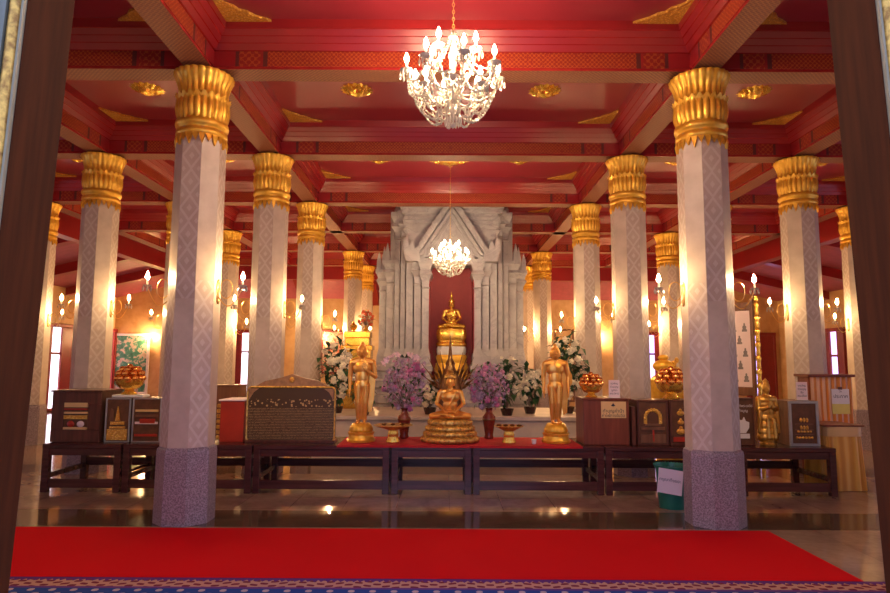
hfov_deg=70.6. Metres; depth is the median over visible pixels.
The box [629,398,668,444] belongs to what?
display case
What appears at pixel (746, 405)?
stand
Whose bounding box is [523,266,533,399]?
column
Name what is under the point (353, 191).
ceiling beam
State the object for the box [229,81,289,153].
ceiling beam
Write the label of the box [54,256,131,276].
ceiling beam
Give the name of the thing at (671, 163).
rosette
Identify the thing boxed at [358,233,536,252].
ceiling beam
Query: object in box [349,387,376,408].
bouquet
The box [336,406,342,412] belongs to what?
flower pot
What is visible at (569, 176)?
ornament
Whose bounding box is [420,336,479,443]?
seated statue
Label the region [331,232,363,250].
ceiling beam
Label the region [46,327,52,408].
shutter
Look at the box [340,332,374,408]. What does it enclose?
altar
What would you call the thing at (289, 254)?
ceiling beam
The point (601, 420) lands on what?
offering box
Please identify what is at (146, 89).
rosette
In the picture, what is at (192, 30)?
ceiling beam
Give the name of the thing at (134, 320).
wall
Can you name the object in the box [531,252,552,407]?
column
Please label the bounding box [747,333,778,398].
window
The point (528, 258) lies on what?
ceiling beam
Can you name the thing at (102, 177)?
column
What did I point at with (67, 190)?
ceiling beam
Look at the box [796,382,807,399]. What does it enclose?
paper sign
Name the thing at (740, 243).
ceiling beam
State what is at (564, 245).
ceiling beam
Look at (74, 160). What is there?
rosette
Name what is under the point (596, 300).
wall sconce
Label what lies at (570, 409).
flower pot
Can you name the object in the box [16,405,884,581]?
floor
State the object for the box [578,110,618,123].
ornament
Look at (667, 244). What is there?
column
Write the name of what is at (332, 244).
ceiling beam
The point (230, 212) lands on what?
ceiling beam
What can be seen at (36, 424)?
column
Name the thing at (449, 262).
chandelier
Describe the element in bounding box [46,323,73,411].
window
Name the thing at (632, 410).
wooden block
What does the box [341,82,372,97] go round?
rosette
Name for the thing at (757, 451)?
table
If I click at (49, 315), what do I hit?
wall sconce
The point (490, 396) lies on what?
bouquet
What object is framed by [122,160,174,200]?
ceiling beam
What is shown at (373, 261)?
ceiling beam
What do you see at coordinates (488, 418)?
vase
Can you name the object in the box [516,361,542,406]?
bouquet
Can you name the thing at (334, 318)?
wall sconce
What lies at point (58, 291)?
wall
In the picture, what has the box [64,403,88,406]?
shelf
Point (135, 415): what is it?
shelf
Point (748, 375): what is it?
framed panel
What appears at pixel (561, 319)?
wall sconce
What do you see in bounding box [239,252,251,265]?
ceiling beam
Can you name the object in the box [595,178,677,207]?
ceiling beam
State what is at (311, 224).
column
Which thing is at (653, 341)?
window
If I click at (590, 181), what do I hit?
ceiling beam
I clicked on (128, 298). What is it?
wall sconce
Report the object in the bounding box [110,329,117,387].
window
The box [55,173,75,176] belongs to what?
ornament
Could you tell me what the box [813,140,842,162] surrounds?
ceiling beam
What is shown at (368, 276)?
column
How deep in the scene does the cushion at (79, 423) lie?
8.31 m
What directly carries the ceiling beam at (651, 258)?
attached to the ceiling
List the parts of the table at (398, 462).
leg, leg, leg, leg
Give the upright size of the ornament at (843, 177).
0.028 m
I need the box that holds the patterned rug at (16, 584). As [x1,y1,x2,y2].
[8,576,885,592]
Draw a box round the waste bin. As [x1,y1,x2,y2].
[653,461,683,509]
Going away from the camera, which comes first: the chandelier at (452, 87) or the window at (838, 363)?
the chandelier at (452, 87)
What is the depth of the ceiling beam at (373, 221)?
15.78 m
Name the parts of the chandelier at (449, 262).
stem, chain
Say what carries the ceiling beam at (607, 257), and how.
attached to the ceiling
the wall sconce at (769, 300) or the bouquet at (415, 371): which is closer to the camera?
the bouquet at (415, 371)
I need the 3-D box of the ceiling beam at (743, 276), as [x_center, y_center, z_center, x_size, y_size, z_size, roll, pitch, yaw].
[11.227,-0.463,21.558,3.700,1.140,0.280,0,-6,0]
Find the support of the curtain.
hanging from the lectern
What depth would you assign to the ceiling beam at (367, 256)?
20.86 m
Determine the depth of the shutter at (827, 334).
21.24 m
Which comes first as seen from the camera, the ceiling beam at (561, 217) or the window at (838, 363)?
the ceiling beam at (561, 217)
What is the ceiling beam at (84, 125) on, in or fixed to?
attached to the ceiling
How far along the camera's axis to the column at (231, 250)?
15.57 m
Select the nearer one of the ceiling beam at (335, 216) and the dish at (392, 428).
the dish at (392, 428)
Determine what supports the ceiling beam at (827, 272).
attached to the wall at (838, 294)
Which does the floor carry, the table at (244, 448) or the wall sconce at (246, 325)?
the table at (244, 448)
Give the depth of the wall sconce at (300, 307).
9.84 m
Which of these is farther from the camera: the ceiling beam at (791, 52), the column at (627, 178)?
the column at (627, 178)
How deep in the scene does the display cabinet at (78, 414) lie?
8.33 m
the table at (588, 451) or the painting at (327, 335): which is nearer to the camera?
the table at (588, 451)
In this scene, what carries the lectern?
on the floor
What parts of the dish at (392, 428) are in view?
dish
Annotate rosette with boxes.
[71,159,82,162]
[129,81,165,95]
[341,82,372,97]
[371,161,388,163]
[430,161,468,165]
[510,162,526,164]
[528,83,560,97]
[664,162,676,165]
[736,85,772,99]
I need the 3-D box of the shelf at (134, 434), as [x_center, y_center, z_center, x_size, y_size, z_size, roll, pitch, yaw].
[-3.957,1.833,8.303,0.299,0.030,0.017,0,-6,0]
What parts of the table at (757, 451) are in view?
leg, leg, leg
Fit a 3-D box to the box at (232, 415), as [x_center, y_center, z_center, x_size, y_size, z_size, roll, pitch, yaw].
[-2.880,1.691,8.673,0.398,0.561,0.540,0,-6,0]
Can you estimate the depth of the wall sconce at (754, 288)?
6.93 m
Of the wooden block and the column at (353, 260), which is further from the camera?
the column at (353, 260)
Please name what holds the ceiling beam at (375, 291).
attached to the wall at (134, 320)
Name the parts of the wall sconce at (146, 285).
arm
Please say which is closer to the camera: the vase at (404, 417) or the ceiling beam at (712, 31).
the ceiling beam at (712, 31)
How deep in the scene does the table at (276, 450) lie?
8.10 m
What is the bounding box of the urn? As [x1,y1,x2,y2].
[350,321,356,331]
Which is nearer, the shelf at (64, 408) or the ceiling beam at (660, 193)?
the shelf at (64, 408)
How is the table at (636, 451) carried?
on the floor
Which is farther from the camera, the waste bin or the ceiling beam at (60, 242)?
the ceiling beam at (60, 242)
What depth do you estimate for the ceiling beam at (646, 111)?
8.77 m
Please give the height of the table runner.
0.026 m
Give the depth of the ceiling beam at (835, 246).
15.82 m
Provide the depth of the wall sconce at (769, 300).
9.84 m
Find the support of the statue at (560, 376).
on the table runner
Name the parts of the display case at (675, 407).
frame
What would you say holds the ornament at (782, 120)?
attached to the ceiling
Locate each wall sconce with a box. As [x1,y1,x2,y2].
[47,310,64,327]
[57,295,74,318]
[109,295,131,318]
[142,272,167,305]
[148,310,161,328]
[216,272,247,305]
[231,296,249,319]
[235,320,248,334]
[283,296,304,319]
[321,312,337,329]
[559,312,574,330]
[593,297,614,321]
[648,297,667,321]
[649,323,660,336]
[654,274,684,308]
[734,275,759,308]
[766,298,788,322]
[824,299,840,322]
[832,314,849,332]
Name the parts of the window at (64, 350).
pane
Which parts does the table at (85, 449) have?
leg, leg, leg, leg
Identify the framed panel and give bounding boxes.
[735,296,764,459]
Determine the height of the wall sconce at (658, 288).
0.389 m
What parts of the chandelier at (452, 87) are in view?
bulb, bulb, arm, bulb, arm, arm, arm, bulb, arm, arm, arm, chain, stem, arm, bulb, arm, arm, arm, bulb, arm, arm, bulb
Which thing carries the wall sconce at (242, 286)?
attached to the column at (186, 453)
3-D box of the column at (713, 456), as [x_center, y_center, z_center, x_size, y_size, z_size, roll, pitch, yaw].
[2.893,-0.049,6.941,0.666,4.950,0.666,0,-6,0]
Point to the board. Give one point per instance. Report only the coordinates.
(292, 408)
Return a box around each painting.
[114,333,150,393]
[321,330,342,373]
[554,329,574,401]
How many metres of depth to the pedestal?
13.52 m
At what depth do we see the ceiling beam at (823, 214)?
14.04 m
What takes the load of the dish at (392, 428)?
on the table runner
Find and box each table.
[40,441,153,492]
[121,436,270,493]
[252,437,391,493]
[391,448,471,494]
[471,438,604,495]
[589,444,684,495]
[741,439,837,496]
[804,421,867,490]
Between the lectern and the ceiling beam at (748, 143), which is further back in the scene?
the ceiling beam at (748, 143)
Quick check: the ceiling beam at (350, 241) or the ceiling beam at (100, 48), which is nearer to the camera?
the ceiling beam at (100, 48)
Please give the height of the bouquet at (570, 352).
1.401 m
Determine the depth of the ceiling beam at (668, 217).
15.27 m
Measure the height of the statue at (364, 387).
1.344 m
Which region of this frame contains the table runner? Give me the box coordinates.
[337,437,582,448]
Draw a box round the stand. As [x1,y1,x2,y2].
[739,397,754,444]
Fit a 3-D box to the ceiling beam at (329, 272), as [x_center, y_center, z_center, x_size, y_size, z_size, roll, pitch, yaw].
[0.081,-0.983,23.208,18.600,0.790,0.330,0,-6,0]
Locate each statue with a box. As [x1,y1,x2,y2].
[347,342,377,442]
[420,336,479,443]
[437,291,465,328]
[541,344,571,443]
[755,378,779,445]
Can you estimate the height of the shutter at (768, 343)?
2.450 m
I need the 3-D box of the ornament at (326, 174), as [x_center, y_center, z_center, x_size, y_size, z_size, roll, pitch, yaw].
[-2.174,-2.449,12.572,0.500,0.028,0.500,0,-6,0]
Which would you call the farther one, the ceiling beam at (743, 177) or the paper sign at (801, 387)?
the ceiling beam at (743, 177)
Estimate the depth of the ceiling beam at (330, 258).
21.47 m
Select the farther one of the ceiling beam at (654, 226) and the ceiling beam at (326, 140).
the ceiling beam at (654, 226)
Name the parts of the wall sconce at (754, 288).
arm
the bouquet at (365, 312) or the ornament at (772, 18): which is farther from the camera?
the bouquet at (365, 312)
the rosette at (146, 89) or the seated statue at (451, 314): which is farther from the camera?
the seated statue at (451, 314)
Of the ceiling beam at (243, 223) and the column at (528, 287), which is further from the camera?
the column at (528, 287)
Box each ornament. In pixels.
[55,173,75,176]
[99,107,147,120]
[118,8,144,20]
[213,0,271,21]
[282,108,321,121]
[322,170,350,177]
[345,206,368,211]
[528,207,550,212]
[547,171,576,179]
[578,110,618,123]
[633,0,693,23]
[752,111,801,124]
[762,12,786,23]
[822,176,844,180]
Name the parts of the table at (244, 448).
leg, leg, leg, leg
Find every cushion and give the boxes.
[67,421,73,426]
[77,421,83,426]
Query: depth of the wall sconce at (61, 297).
9.85 m
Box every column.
[25,202,62,445]
[62,152,126,473]
[152,64,234,526]
[158,201,172,395]
[217,230,242,383]
[241,152,293,473]
[294,202,327,380]
[342,251,364,343]
[361,265,374,344]
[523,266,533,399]
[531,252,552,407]
[569,203,602,411]
[605,154,654,477]
[653,232,682,372]
[668,67,747,529]
[773,155,827,476]
[835,206,871,450]
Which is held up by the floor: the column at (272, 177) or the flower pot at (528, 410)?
the column at (272, 177)
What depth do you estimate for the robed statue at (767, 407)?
8.40 m
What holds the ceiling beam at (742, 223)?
attached to the ceiling
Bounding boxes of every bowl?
[114,364,145,394]
[579,372,603,397]
[654,366,682,399]
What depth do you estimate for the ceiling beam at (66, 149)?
9.96 m
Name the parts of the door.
gilt moulding, gilt moulding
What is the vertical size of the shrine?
5.397 m
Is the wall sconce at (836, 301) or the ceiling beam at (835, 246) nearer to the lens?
the wall sconce at (836, 301)
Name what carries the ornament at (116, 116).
attached to the ceiling
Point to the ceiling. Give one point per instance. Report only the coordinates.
(389, 101)
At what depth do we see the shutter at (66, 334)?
21.21 m
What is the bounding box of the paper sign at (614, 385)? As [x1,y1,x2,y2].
[608,380,620,397]
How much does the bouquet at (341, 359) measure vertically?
1.372 m
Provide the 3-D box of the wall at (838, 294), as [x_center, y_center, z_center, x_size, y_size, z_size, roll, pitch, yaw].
[13.165,0.669,13.610,0.200,5.000,21.980,0,-6,0]
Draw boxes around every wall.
[51,286,116,388]
[115,287,781,405]
[777,289,845,398]
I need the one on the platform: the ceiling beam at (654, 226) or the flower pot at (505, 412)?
the flower pot at (505, 412)
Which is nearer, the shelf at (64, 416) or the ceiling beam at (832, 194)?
the shelf at (64, 416)
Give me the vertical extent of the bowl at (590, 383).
0.346 m
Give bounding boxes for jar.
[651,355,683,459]
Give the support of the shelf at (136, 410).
attached to the display case at (146, 411)
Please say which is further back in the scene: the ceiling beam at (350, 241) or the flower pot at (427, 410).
the ceiling beam at (350, 241)
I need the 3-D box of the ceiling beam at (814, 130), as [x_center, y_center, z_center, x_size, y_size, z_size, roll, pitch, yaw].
[5.638,-2.585,8.669,0.700,0.490,2.920,0,-6,0]
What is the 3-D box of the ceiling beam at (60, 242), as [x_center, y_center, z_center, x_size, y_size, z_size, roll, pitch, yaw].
[-11.074,-1.168,15.906,3.700,1.140,0.280,0,-6,0]
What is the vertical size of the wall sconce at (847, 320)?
0.389 m
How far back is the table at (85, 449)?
8.10 m
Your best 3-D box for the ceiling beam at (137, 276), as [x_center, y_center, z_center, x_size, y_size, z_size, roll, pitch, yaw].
[-11.072,-0.584,21.576,3.700,1.140,0.280,0,-6,0]
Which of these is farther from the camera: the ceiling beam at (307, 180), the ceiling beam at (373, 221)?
the ceiling beam at (373, 221)
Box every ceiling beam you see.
[52,175,169,204]
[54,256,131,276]
[56,212,165,271]
[56,237,76,246]
[57,136,85,158]
[60,82,115,152]
[60,205,122,230]
[65,268,164,295]
[66,18,182,80]
[108,119,259,159]
[118,231,166,250]
[119,209,167,231]
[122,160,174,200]
[127,0,225,66]
[213,19,690,82]
[223,206,238,229]
[224,176,302,205]
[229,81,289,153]
[232,210,333,232]
[238,266,656,281]
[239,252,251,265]
[240,233,252,247]
[240,242,251,251]
[280,120,619,161]
[287,233,347,251]
[287,252,292,265]
[288,252,343,265]
[290,160,325,201]
[318,177,579,206]
[325,206,347,231]
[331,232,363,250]
[337,210,556,233]
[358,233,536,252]
[363,253,373,264]
[369,253,521,266]
[373,280,378,305]
[520,253,532,265]
[532,233,564,251]
[548,207,571,232]
[548,235,610,253]
[551,254,608,267]
[559,212,662,234]
[572,162,608,203]
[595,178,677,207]
[602,254,611,266]
[609,254,679,267]
[610,83,673,154]
[640,122,790,162]
[646,235,655,247]
[647,244,655,253]
[658,208,678,232]
[676,212,779,235]
[678,0,782,69]
[720,21,834,83]
[728,163,776,201]
[730,179,847,208]
[731,234,780,253]
[732,216,840,273]
[733,271,828,299]
[764,259,842,281]
[774,209,837,232]
[785,87,840,156]
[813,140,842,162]
[820,241,840,251]
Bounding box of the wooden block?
[629,405,635,444]
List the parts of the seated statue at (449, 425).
crown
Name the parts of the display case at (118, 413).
panel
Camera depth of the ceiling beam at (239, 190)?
12.96 m
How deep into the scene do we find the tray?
8.41 m
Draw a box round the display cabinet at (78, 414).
[50,388,123,441]
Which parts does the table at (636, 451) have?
leg, leg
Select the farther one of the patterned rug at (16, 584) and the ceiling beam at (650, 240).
the ceiling beam at (650, 240)
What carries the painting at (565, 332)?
attached to the wall at (134, 320)
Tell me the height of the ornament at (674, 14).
0.028 m
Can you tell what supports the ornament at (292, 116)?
attached to the ceiling
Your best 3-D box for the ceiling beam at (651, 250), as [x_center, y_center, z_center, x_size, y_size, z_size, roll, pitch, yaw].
[7.086,-1.533,18.804,2.890,0.490,0.700,0,-6,0]
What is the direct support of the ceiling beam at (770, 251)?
attached to the ceiling
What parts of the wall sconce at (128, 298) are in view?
wall plate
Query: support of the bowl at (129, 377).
on the tray
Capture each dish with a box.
[374,423,412,442]
[494,424,523,443]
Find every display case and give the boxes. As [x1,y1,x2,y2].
[104,397,132,441]
[131,396,161,442]
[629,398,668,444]
[660,398,684,445]
[776,399,820,445]
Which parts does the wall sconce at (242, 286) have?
wall plate, arm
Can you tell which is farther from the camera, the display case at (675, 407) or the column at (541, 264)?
the column at (541, 264)
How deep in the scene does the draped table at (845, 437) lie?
8.46 m
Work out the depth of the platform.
10.82 m
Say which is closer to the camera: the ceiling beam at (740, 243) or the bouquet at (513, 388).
the bouquet at (513, 388)
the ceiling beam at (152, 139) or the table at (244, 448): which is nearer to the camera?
the table at (244, 448)
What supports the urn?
on the altar
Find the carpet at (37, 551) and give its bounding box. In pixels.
[10,527,862,580]
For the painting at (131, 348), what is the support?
attached to the wall at (134, 320)
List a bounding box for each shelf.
[63,415,87,418]
[63,427,86,429]
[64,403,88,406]
[64,408,87,409]
[64,412,87,413]
[134,434,156,435]
[135,409,158,411]
[135,415,157,416]
[135,422,157,423]
[673,437,684,441]
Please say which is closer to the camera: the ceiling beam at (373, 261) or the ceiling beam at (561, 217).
the ceiling beam at (561, 217)
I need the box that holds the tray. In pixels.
[112,394,149,397]
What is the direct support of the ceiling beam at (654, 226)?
attached to the ceiling
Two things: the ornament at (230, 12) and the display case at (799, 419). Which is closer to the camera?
the ornament at (230, 12)
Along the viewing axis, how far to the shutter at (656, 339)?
24.43 m
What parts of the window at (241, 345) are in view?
pane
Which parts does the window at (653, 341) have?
pane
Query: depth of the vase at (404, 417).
8.84 m
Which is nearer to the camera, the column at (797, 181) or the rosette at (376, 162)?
the column at (797, 181)
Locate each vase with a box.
[397,408,410,437]
[482,408,495,438]
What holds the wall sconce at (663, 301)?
attached to the column at (627, 178)
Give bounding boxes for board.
[245,374,336,442]
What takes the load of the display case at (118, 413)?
on the table at (85, 449)
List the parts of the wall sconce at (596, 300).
wall plate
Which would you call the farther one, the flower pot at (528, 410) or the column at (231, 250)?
the column at (231, 250)
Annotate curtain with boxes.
[810,377,853,423]
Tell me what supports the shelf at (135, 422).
attached to the display case at (146, 411)
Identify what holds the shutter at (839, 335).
attached to the window at (838, 363)
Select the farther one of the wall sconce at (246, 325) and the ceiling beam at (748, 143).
the wall sconce at (246, 325)
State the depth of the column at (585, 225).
12.74 m
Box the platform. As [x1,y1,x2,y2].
[311,407,581,458]
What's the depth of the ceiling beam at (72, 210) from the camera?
14.00 m
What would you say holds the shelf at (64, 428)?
attached to the display cabinet at (78, 414)
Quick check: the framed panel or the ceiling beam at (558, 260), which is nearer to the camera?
the framed panel
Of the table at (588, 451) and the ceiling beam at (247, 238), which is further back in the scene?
the ceiling beam at (247, 238)
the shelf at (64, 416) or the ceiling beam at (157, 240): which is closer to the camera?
the shelf at (64, 416)
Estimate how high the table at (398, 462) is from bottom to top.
0.610 m
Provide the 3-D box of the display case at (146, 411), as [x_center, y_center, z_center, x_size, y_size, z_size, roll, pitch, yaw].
[-3.955,1.659,8.519,0.383,0.581,0.414,0,-6,0]
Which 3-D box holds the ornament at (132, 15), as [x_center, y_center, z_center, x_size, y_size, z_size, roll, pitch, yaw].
[-3.346,-3.065,6.655,0.500,0.028,0.500,0,-6,0]
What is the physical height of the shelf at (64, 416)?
0.050 m
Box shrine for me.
[373,206,528,407]
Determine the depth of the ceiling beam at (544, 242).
17.55 m
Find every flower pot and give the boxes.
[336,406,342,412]
[423,407,436,414]
[500,408,513,415]
[524,406,536,413]
[566,406,574,413]
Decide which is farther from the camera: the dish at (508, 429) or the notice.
the notice
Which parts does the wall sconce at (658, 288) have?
arm, wall plate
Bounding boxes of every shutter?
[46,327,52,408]
[57,328,72,389]
[110,332,114,387]
[235,333,242,383]
[654,335,658,373]
[760,336,775,396]
[825,332,831,373]
[836,331,843,373]
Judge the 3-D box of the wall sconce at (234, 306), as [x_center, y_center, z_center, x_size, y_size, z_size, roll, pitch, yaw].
[-3.194,0.172,9.855,0.339,0.389,0.102,0,-6,0]
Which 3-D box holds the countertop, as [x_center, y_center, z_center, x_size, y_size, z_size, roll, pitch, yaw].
[-4.213,2.312,12.078,0.644,1.228,0.540,0,-6,0]
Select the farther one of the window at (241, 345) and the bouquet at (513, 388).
the window at (241, 345)
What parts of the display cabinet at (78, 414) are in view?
frame, lid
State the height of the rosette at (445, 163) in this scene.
0.144 m
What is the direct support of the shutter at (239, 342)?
attached to the window at (241, 345)
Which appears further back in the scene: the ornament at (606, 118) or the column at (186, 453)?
the ornament at (606, 118)
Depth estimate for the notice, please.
9.21 m
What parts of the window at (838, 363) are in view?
pane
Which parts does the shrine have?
niche sill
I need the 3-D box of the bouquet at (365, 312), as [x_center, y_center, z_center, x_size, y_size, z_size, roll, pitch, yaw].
[-1.592,0.470,12.711,0.349,0.444,0.298,-1,-6,12]
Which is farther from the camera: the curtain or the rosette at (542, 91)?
the curtain
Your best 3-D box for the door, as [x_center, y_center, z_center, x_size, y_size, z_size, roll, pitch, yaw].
[0.016,-0.005,2.634,4.908,3.952,0.360,0,-6,0]
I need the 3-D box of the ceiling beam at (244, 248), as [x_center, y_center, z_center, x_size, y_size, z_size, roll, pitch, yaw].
[-6.924,-1.609,18.815,2.890,0.490,0.700,0,-6,0]
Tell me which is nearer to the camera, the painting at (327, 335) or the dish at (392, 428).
the dish at (392, 428)
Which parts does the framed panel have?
rail, panel, rail, post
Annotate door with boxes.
[0,0,889,592]
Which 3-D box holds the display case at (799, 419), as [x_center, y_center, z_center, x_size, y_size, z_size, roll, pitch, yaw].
[4.756,1.702,8.513,0.396,0.590,0.412,0,-6,0]
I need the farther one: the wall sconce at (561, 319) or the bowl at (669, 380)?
the wall sconce at (561, 319)
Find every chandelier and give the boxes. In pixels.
[399,0,505,128]
[429,166,470,276]
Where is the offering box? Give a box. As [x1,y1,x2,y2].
[574,396,630,444]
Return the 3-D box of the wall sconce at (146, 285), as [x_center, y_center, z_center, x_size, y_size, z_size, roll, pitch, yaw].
[-3.185,-0.087,6.946,0.339,0.389,0.102,0,-6,0]
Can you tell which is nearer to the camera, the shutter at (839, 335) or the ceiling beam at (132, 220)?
the ceiling beam at (132, 220)
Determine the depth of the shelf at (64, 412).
8.32 m
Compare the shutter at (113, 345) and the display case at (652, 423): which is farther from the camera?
the shutter at (113, 345)
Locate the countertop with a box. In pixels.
[215,384,246,435]
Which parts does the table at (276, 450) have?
leg, leg, leg, leg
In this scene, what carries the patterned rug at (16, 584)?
on the floor
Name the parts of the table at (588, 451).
leg, leg, leg, leg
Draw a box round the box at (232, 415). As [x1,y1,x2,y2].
[216,397,246,441]
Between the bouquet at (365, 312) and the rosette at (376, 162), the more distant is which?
the bouquet at (365, 312)
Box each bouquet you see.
[316,335,356,406]
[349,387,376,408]
[357,309,373,330]
[380,352,431,411]
[413,381,437,407]
[466,360,510,409]
[494,356,524,408]
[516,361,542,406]
[544,331,590,406]
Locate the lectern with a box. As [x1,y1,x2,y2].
[793,374,854,476]
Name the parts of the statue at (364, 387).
lotus seat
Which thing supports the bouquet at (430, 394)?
in the flower pot at (427, 410)
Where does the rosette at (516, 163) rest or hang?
attached to the ceiling
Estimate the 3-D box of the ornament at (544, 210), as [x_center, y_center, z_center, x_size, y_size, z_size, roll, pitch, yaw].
[2.316,-2.133,15.404,0.500,0.028,0.500,0,-6,0]
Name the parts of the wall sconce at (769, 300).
wall plate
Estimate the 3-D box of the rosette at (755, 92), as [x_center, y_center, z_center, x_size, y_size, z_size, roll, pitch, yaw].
[4.280,-2.796,8.691,0.500,0.120,0.500,0,-6,0]
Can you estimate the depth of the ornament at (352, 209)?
15.54 m
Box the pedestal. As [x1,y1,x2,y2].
[435,329,467,379]
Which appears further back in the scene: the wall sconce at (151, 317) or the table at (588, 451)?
the wall sconce at (151, 317)
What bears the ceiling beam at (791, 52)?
attached to the ceiling
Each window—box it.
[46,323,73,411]
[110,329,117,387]
[235,330,248,393]
[649,332,658,377]
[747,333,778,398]
[825,327,847,373]
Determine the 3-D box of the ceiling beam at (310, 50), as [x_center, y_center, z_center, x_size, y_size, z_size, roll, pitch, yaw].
[0.078,-2.765,7.221,5.660,0.490,0.700,0,-6,0]
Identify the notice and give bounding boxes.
[831,387,849,413]
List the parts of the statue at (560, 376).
lotus seat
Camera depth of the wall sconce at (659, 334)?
15.69 m
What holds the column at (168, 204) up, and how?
on the floor
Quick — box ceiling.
[54,0,844,300]
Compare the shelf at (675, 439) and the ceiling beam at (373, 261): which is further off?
the ceiling beam at (373, 261)
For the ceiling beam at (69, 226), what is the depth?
18.15 m
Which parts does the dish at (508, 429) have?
dish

